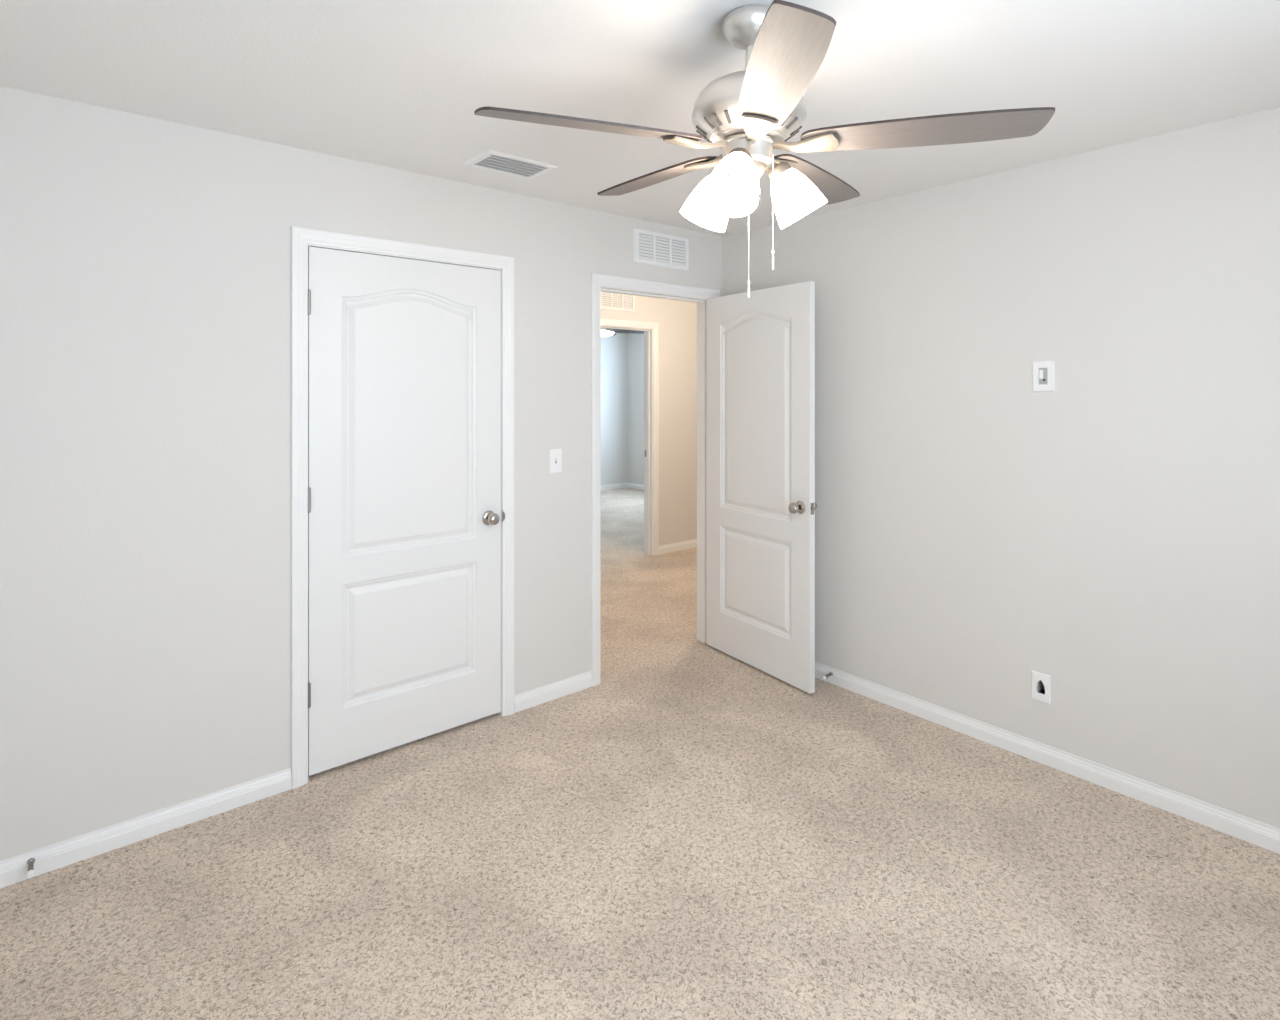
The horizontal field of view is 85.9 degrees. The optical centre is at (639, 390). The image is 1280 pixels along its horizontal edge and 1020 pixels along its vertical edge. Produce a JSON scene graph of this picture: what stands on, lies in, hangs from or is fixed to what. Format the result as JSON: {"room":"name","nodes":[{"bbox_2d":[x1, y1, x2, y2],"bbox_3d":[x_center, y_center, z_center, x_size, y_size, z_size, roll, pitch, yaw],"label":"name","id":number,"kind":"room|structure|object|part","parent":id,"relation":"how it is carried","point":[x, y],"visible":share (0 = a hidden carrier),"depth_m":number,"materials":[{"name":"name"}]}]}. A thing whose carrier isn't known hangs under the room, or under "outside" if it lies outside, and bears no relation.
{"room":"empty bedroom","nodes":[
{"label":"empty bedroom","id":0,"kind":"room"},
{"bbox_2d":[0,86,721,860],"bbox_3d":[0.120,0.286,3.868,6.274,2.412,0.114,0,0,-40],"label":"wall","id":1,"kind":"structure","parent":0,"point":[145,262],"depth_m":2.37,"materials":[{"name":"white paint"}]},
{"bbox_2d":[0,767,291,887],"bbox_3d":[-1.732,1.454,2.229,1.102,0.076,0.012,0,0,-40],"label":"baseboard","id":2,"kind":"structure","parent":1,"relation":"attached to","point":[57,855],"depth_m":2.28,"materials":[{"name":"white wood"}]},
{"bbox_2d":[27,858,34,877],"bbox_3d":[-1.844,1.444,2.082,0.019,0.022,0.072,0,0,-40],"label":"door stop","id":3,"kind":"object","parent":2,"relation":"attached to","point":[30,862],"visible":1,"depth_m":2.08,"materials":[{"name":"grey metal"}]},
{"bbox_2d":[291,226,513,788],"bbox_3d":[-0.984,0.438,2.930,0.944,2.110,0.130,0,0,-40],"label":"trim","id":4,"kind":"structure","parent":1,"relation":"attached to","point":[301,238],"depth_m":2.62,"materials":[{"name":"white wood"}]},
{"bbox_2d":[308,246,500,775],"bbox_3d":[-0.945,0.460,2.880,0.827,2.026,0.101,0,0,-40],"label":"door","id":5,"kind":"structure","parent":1,"relation":"in","point":[404,355],"depth_m":2.86,"materials":[{"name":"white wood"}]},
{"bbox_3d":[-0.658,0.575,3.084,0.054,0.054,0.045,0,0,-40],"label":"knob","id":6,"kind":"part","parent":5,"relation":"part of","materials":[{"name":"silver metal"}]},
{"bbox_2d":[514,671,591,712],"bbox_3d":[-0.415,1.454,3.335,0.443,0.076,0.012,0,0,-40],"label":"baseboard","id":7,"kind":"structure","parent":1,"relation":"attached to","point":[531,698],"depth_m":3.32,"materials":[{"name":"white wood"}]},
{"bbox_2d":[549,449,561,472],"bbox_3d":[-0.405,0.340,3.338,0.070,0.115,0.021,0,0,-40],"label":"light switch","id":8,"kind":"object","parent":1,"relation":"attached to","point":[555,455],"visible":1,"depth_m":3.34,"materials":[{"name":"white plastic"}]},
{"bbox_2d":[591,273,719,686],"bbox_3d":[0.075,0.449,3.819,0.931,2.088,0.130,0,0,-40],"label":"trim","id":9,"kind":"structure","parent":1,"relation":"attached to","point":[599,282],"depth_m":3.67,"materials":[{"name":"white wood"}]},
{"bbox_2d":[634,228,688,270],"bbox_3d":[0.123,-0.776,3.789,0.399,0.184,0.010,0,0,-40],"label":"air vent","id":10,"kind":"object","parent":1,"relation":"in","point":[650,248],"visible":1,"depth_m":3.78,"materials":[{"name":"white metal"}]},
{"bbox_3d":[0.029,-0.776,3.715,0.106,0.136,0.001,0,0,-40],"label":"louver panel","id":11,"kind":"part","parent":10,"relation":"part of","materials":[{"name":"grey metal"}]},
{"bbox_3d":[0.121,-0.776,3.793,0.106,0.136,0.001,0,0,-40],"label":"louver panel","id":12,"kind":"part","parent":10,"relation":"part of","materials":[{"name":"grey metal"}]},
{"bbox_3d":[0.213,-0.776,3.870,0.106,0.136,0.001,0,0,-40],"label":"louver panel","id":13,"kind":"part","parent":10,"relation":"part of","materials":[{"name":"grey metal"}]},
{"bbox_2d":[707,281,816,693],"bbox_3d":[0.624,0.471,3.696,0.167,2.015,0.811,0,0,-34],"label":"door","id":14,"kind":"structure","parent":1,"relation":"in","point":[761,504],"depth_m":3.63,"materials":[{"name":"white wood"}]},
{"bbox_3d":[0.758,0.577,3.385,0.045,0.054,0.054,0,0,-34],"label":"knob","id":15,"kind":"part","parent":14,"relation":"part of","materials":[{"name":"silver metal"}]},
{"bbox_2d":[601,331,627,484],"bbox_3d":[-1.684,0.286,9.495,4.028,2.412,0.114,0,0,-40],"label":"wall","id":16,"kind":"structure","parent":0,"point":[614,349],"depth_m":10.52,"materials":[{"name":"white paint"}]},
{"bbox_2d":[601,482,627,489],"bbox_3d":[-1.644,1.454,9.447,3.800,0.076,0.012,0,0,-40],"label":"baseboard","id":17,"kind":"structure","parent":16,"relation":"attached to","point":[617,485],"depth_m":10.49,"materials":[{"name":"white wood"}]},
{"bbox_2d":[601,328,643,336],"bbox_3d":[-0.430,-0.776,8.002,1.221,0.286,1.227,0,0,-40],"label":"ceiling fan","id":18,"kind":"object","parent":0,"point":[605,332],"visible":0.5,"depth_m":7.99,"materials":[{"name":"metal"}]},
{"bbox_3d":[-0.422,-0.663,8.039,0.250,0.060,0.250,0,0,-40],"label":"lamp shade","id":19,"kind":"part","parent":18,"relation":"part of","materials":[{"name":"white glass"}]},
{"bbox_3d":[-0.231,-0.700,7.708,0.132,0.008,0.525,13,-6,-29],"label":"blade","id":20,"kind":"part","parent":18,"relation":"part of","materials":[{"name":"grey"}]},
{"bbox_3d":[-0.048,-0.700,8.118,0.525,0.008,0.132,0,-11,-12],"label":"blade","id":21,"kind":"part","parent":18,"relation":"part of","materials":[{"name":"grey"}]},
{"bbox_2d":[628,333,643,484],"bbox_3d":[0.970,0.286,9.377,0.114,2.412,3.481,0,0,-40],"label":"wall","id":22,"kind":"structure","parent":0,"point":[635,341],"depth_m":10.51,"materials":[{"name":"white paint"}]},
{"bbox_2d":[627,482,643,489],"bbox_3d":[0.926,1.454,9.332,0.012,0.076,3.468,0,0,-40],"label":"baseboard","id":23,"kind":"structure","parent":22,"relation":"attached to","point":[630,485],"depth_m":10.51,"materials":[{"name":"white wood"}]},
{"bbox_2d":[0,487,1279,1019],"bbox_3d":[-0.072,1.522,4.963,7.560,0.060,9.300,0,0,-40],"label":"floor","id":24,"kind":"structure","parent":0,"point":[693,831],"depth_m":2.07,"materials":[{"name":"beige carpet"}]},
{"bbox_2d":[0,0,1279,236],"bbox_3d":[-0.072,-0.960,4.963,7.560,0.080,9.300,0,0,-40],"label":"ceiling","id":25,"kind":"structure","parent":0,"point":[397,84],"depth_m":1.97,"materials":[{"name":"white paint"}]},
{"bbox_2d":[462,149,557,179],"bbox_3d":[-0.526,-0.913,2.801,0.322,0.013,0.218,0,0,-40],"label":"ceiling vent","id":26,"kind":"object","parent":25,"relation":"in","point":[491,160],"visible":1,"depth_m":2.79,"materials":[{"name":"white metal"}]},
{"bbox_2d":[474,0,1054,297],"bbox_3d":[0.265,-0.575,1.750,1.262,0.690,1.244,0,0,-40],"label":"ceiling fan","id":27,"kind":"object","parent":25,"relation":"hanging from","point":[750,113],"visible":1,"depth_m":1.60,"materials":[{"name":"silver metal"}]},
{"bbox_3d":[-0.110,-0.616,1.595,0.530,0.006,0.124,1,13,-17],"label":"blade","id":28,"kind":"part","parent":27,"relation":"part of","materials":[{"name":"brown wood"}]},
{"bbox_3d":[0.042,-0.629,2.034,0.124,0.006,0.530,-13,10,-34],"label":"blade","id":29,"kind":"part","parent":27,"relation":"part of","materials":[{"name":"brown wood"}]},
{"bbox_3d":[0.135,-0.604,1.672,0.158,0.024,0.082,1,13,-17],"label":"blade arm","id":30,"kind":"part","parent":27,"relation":"part of","materials":[{"name":"silver metal"}]},
{"bbox_3d":[0.190,-0.608,1.826,0.082,0.024,0.158,-13,10,-34],"label":"blade arm","id":31,"kind":"part","parent":27,"relation":"part of","materials":[{"name":"silver metal"}]},
{"bbox_3d":[0.179,-0.494,1.822,0.131,0.152,0.144,0,3,-40],"label":"lamp shade","id":32,"kind":"part","parent":27,"relation":"part of","materials":[{"name":"white glass"}]},
{"bbox_3d":[0.218,-0.484,1.582,0.140,0.152,0.131,0,3,-40],"label":"lamp shade","id":33,"kind":"part","parent":27,"relation":"part of","materials":[{"name":"white glass"}]},
{"bbox_3d":[0.225,-0.503,1.603,0.065,0.082,0.053,0,3,-40],"label":"bulb","id":34,"kind":"part","parent":27,"relation":"part of","materials":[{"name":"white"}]},
{"bbox_2d":[728,147,751,158],"bbox_3d":[0.235,-0.549,1.631,0.059,0.050,0.061,0,3,-40],"label":"socket","id":35,"kind":"object","parent":27,"relation":"attached to","point":[740,151],"depth_m":1.61,"materials":[{"name":"silver metal"}]},
{"bbox_3d":[0.267,-0.394,1.689,0.003,0.256,0.003,0,0,-10],"label":"pull chain","id":36,"kind":"part","parent":27,"relation":"part of","materials":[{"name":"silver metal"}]},
{"bbox_3d":[0.264,-0.597,1.573,0.082,0.024,0.158,13,2,1],"label":"blade arm","id":37,"kind":"part","parent":27,"relation":"part of","materials":[{"name":"silver metal"}]},
{"bbox_3d":[0.323,-0.560,1.722,0.049,0.025,0.017,0,0,-9],"label":"lamp arm","id":38,"kind":"part","parent":27,"relation":"part of","materials":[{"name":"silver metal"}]},
{"bbox_3d":[0.320,-0.451,1.655,0.003,0.236,0.003,0,0,-40],"label":"pull chain","id":39,"kind":"part","parent":27,"relation":"part of","materials":[{"name":"silver metal"}]},
{"bbox_2d":[769,161,791,180],"bbox_3d":[0.353,-0.550,1.727,0.059,0.050,0.060,0,3,-40],"label":"socket","id":40,"kind":"object","parent":27,"relation":"attached to","point":[782,171],"depth_m":1.70,"materials":[{"name":"silver metal"}]},
{"bbox_3d":[0.353,-0.604,1.821,0.082,0.024,0.158,-11,-6,37],"label":"blade arm","id":41,"kind":"part","parent":27,"relation":"part of","materials":[{"name":"silver metal"}]},
{"bbox_3d":[0.261,-0.596,1.316,0.124,0.006,0.530,13,2,1],"label":"blade","id":42,"kind":"part","parent":27,"relation":"part of","materials":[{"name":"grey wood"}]},
{"bbox_3d":[0.406,-0.485,1.734,0.140,0.152,0.132,0,3,-40],"label":"lamp shade","id":43,"kind":"part","parent":27,"relation":"part of","materials":[{"name":"white glass"}]},
{"bbox_3d":[0.399,-0.597,1.665,0.158,0.024,0.082,2,-9,19],"label":"blade arm","id":44,"kind":"part","parent":27,"relation":"part of","materials":[{"name":"silver metal"}]},
{"bbox_3d":[0.506,-0.617,2.026,0.124,0.006,0.530,-11,-5,37],"label":"blade","id":45,"kind":"part","parent":27,"relation":"part of","materials":[{"name":"brown wood"}]},
{"bbox_3d":[0.641,-0.596,1.583,0.530,0.006,0.124,2,-9,19],"label":"blade","id":46,"kind":"part","parent":27,"relation":"part of","materials":[{"name":"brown wood"}]},
{"bbox_2d":[601,295,696,545],"bbox_3d":[0.283,0.286,6.453,4.928,2.412,0.114,0,0,-40],"label":"wall","id":47,"kind":"structure","parent":0,"point":[677,319],"depth_m":6.42,"materials":[{"name":"white paint"}]},
{"bbox_2d":[601,291,634,311],"bbox_3d":[-0.197,-0.789,5.969,0.393,0.186,0.010,0,0,-40],"label":"air vent","id":48,"kind":"object","parent":47,"relation":"in","point":[609,301],"visible":0.73,"depth_m":5.97,"materials":[{"name":"white metal"}]},
{"bbox_3d":[-0.290,-0.789,5.896,0.104,0.138,0.001,0,0,-40],"label":"louver panel","id":49,"kind":"part","parent":48,"relation":"part of","materials":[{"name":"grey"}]},
{"bbox_3d":[-0.200,-0.789,5.972,0.104,0.138,0.001,0,0,-40],"label":"louver panel","id":50,"kind":"part","parent":48,"relation":"part of","materials":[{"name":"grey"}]},
{"bbox_3d":[-0.109,-0.789,6.048,0.104,0.138,0.001,0,0,-40],"label":"louver panel","id":51,"kind":"part","parent":48,"relation":"part of","materials":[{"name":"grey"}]},
{"bbox_2d":[601,318,658,555],"bbox_3d":[-0.211,0.438,6.027,0.887,2.110,0.130,0,0,-40],"label":"trim","id":52,"kind":"structure","parent":47,"relation":"attached to","point":[651,330],"depth_m":6.25,"materials":[{"name":"white wood"}]},
{"bbox_2d":[659,539,696,554],"bbox_3d":[0.723,1.454,6.739,1.458,0.076,0.012,0,0,-40],"label":"baseboard","id":53,"kind":"structure","parent":47,"relation":"attached to","point":[673,547],"depth_m":6.42,"materials":[{"name":"white wood"}]},
{"bbox_2d":[722,107,1279,828],"bbox_3d":[1.675,0.286,2.785,0.114,2.412,3.544,0,0,-40],"label":"wall","id":54,"kind":"structure","parent":0,"point":[1112,534],"depth_m":2.70,"materials":[{"name":"white paint"}]},
{"bbox_2d":[1032,670,1050,703],"bbox_3d":[1.631,1.192,2.782,0.056,0.113,0.070,0,0,-40],"label":"cable plate","id":55,"kind":"object","parent":54,"relation":"attached to","point":[1036,676],"visible":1,"depth_m":2.76,"materials":[{"name":"white plastic"}]},
{"bbox_2d":[1033,360,1054,391],"bbox_3d":[1.617,-0.059,2.759,0.007,0.124,0.080,0,0,-40],"label":"wall plate","id":56,"kind":"object","parent":54,"relation":"attached to","point":[1043,371],"visible":1,"depth_m":2.76,"materials":[{"name":"white plastic"}]},
{"bbox_2d":[815,662,1279,853],"bbox_3d":[1.594,1.454,2.783,0.012,0.076,3.417,0,0,-40],"label":"baseboard","id":57,"kind":"structure","parent":54,"relation":"attached to","point":[1266,836],"depth_m":2.67,"materials":[{"name":"white wood"}]},
{"bbox_2d":[822,672,832,679],"bbox_3d":[0.949,1.444,3.486,0.072,0.022,0.019,0,0,-40],"label":"door stop","id":58,"kind":"object","parent":57,"relation":"attached to","point":[830,673],"visible":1,"depth_m":3.48,"materials":[{"name":"grey metal"}]}
]}

